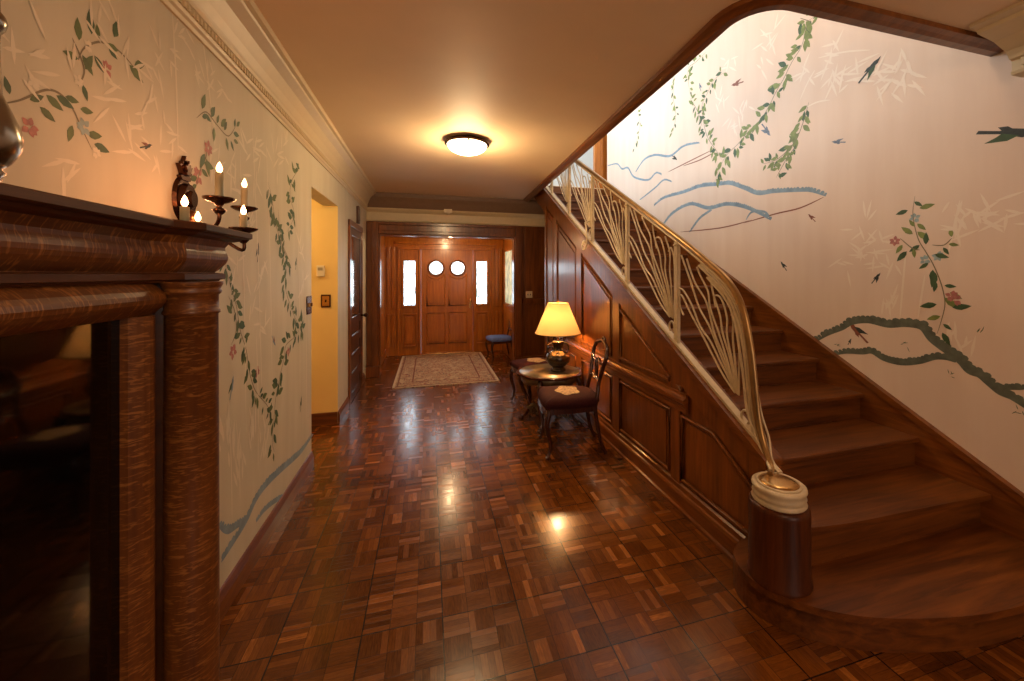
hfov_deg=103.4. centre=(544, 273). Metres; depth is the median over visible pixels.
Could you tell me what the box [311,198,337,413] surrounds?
wall
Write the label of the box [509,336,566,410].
chair
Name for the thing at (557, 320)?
table lamp
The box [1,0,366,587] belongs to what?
wall
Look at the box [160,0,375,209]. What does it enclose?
trim
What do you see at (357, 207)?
door chime
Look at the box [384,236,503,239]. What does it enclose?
ceiling
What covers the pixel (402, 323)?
wall
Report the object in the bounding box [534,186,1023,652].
staircase
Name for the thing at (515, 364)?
seat cushion
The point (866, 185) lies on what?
wall
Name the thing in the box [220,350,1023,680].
floor
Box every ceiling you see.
[253,0,1021,199]
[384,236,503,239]
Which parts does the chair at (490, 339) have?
leg, leg, seat rail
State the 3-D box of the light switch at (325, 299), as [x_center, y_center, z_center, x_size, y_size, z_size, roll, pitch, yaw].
[-2.205,0.272,4.053,0.090,0.130,0.022,0,0,-16]
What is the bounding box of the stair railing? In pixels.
[545,159,782,474]
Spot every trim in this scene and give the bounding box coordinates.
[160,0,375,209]
[366,207,544,226]
[366,221,521,377]
[368,192,544,214]
[522,227,544,358]
[523,0,1002,201]
[593,135,606,188]
[969,0,1023,76]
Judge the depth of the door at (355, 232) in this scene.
5.00 m
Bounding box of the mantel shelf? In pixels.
[0,182,252,242]
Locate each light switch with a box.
[306,296,312,314]
[321,295,330,307]
[526,291,531,297]
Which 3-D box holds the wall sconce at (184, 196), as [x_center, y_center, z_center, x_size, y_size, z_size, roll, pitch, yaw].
[-1.152,-0.250,1.415,0.253,0.387,0.518,0,0,-39]
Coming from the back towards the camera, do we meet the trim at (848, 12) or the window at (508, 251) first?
the window at (508, 251)
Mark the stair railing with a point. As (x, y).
(755, 422)
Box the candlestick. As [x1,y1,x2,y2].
[0,0,24,182]
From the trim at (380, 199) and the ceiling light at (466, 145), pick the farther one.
the trim at (380, 199)
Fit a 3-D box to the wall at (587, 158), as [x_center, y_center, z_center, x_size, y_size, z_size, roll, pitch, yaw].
[0.740,-2.640,5.166,4.560,2.480,7.720,0,0,-16]
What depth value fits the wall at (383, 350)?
7.04 m
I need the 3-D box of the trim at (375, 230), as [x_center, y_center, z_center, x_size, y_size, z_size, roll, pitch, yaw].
[-1.524,0.370,6.325,2.349,2.300,0.240,0,0,-16]
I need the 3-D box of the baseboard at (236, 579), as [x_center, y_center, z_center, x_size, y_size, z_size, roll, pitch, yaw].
[-1.884,1.458,3.360,0.018,0.125,4.900,0,0,-16]
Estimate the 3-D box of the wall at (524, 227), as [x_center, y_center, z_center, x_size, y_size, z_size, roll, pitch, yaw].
[-0.916,0.060,6.563,3.930,2.920,0.120,0,0,-16]
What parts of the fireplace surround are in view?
dark glass door, architrave, opening frame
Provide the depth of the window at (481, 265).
7.93 m
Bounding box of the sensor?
[444,209,451,214]
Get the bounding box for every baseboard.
[220,373,364,622]
[311,412,337,426]
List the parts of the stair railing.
post, post, post, post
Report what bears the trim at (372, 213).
attached to the wall at (524, 227)
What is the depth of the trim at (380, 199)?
6.23 m
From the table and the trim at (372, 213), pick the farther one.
the trim at (372, 213)
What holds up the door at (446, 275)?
in the wall at (402, 323)
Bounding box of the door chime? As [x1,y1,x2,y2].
[356,206,359,223]
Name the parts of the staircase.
raised panel, raised panel, raised panel, raised panel, raised panel, chair rail, raised panel, raised panel, moulding, raised panel, raised panel, newel post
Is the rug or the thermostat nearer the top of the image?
the thermostat
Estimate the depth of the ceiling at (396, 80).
2.35 m
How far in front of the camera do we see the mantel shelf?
0.64 m
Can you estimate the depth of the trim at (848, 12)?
1.96 m
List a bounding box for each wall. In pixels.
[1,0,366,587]
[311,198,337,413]
[378,221,544,355]
[381,236,385,364]
[385,237,502,355]
[502,239,511,359]
[549,147,592,187]
[607,10,1023,492]
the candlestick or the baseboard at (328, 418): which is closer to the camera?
the candlestick
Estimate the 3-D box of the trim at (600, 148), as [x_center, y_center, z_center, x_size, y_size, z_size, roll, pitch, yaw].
[1.011,-2.563,6.954,0.350,2.234,0.095,0,0,-16]
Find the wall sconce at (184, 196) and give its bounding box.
[172,156,257,251]
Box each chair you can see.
[485,320,511,362]
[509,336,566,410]
[537,336,608,460]
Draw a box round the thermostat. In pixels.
[317,265,324,275]
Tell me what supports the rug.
on the floor
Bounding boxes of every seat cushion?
[486,335,511,341]
[510,357,546,368]
[538,385,598,409]
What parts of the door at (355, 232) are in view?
pane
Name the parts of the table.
leg, leg, leg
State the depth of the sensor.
6.20 m
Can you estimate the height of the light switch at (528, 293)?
0.110 m
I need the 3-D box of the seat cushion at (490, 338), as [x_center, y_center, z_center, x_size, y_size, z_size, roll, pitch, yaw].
[-0.796,1.123,7.108,0.444,0.072,0.422,0,0,-22]
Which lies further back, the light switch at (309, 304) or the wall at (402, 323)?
the wall at (402, 323)
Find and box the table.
[516,363,581,433]
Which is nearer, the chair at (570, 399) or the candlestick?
the candlestick
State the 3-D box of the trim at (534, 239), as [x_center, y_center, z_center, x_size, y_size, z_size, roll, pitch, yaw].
[-0.141,0.370,6.705,0.520,2.300,0.035,0,0,-16]
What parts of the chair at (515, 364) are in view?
leg, seat rail, leg, frame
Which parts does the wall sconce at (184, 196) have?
flame bulb, flame bulb, candle arm, flame bulb, candle arm, flame bulb, candle arm, flame bulb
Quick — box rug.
[392,352,499,388]
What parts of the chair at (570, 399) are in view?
leg, leg, seat rail, leg, frame, leg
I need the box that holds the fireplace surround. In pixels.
[0,182,252,680]
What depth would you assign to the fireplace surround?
0.72 m
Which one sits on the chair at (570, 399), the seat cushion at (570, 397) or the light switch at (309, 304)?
the seat cushion at (570, 397)
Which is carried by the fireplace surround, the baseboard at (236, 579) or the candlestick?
the candlestick
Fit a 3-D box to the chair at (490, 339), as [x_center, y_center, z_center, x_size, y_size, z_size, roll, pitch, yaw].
[-0.767,1.101,7.120,0.506,0.832,0.435,0,0,-22]
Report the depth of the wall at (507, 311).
7.62 m
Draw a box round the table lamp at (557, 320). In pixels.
[535,300,580,371]
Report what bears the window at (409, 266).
in the wall at (402, 323)
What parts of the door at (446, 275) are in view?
pane, panel, panel, pane, panel, panel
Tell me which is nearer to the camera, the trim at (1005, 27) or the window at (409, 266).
the trim at (1005, 27)
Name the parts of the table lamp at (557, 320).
lamp shade, shade trim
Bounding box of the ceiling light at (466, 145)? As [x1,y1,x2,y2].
[445,135,488,155]
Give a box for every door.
[348,219,367,405]
[421,250,472,354]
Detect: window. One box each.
[404,261,414,305]
[477,261,486,303]
[504,247,511,307]
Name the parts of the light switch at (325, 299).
plate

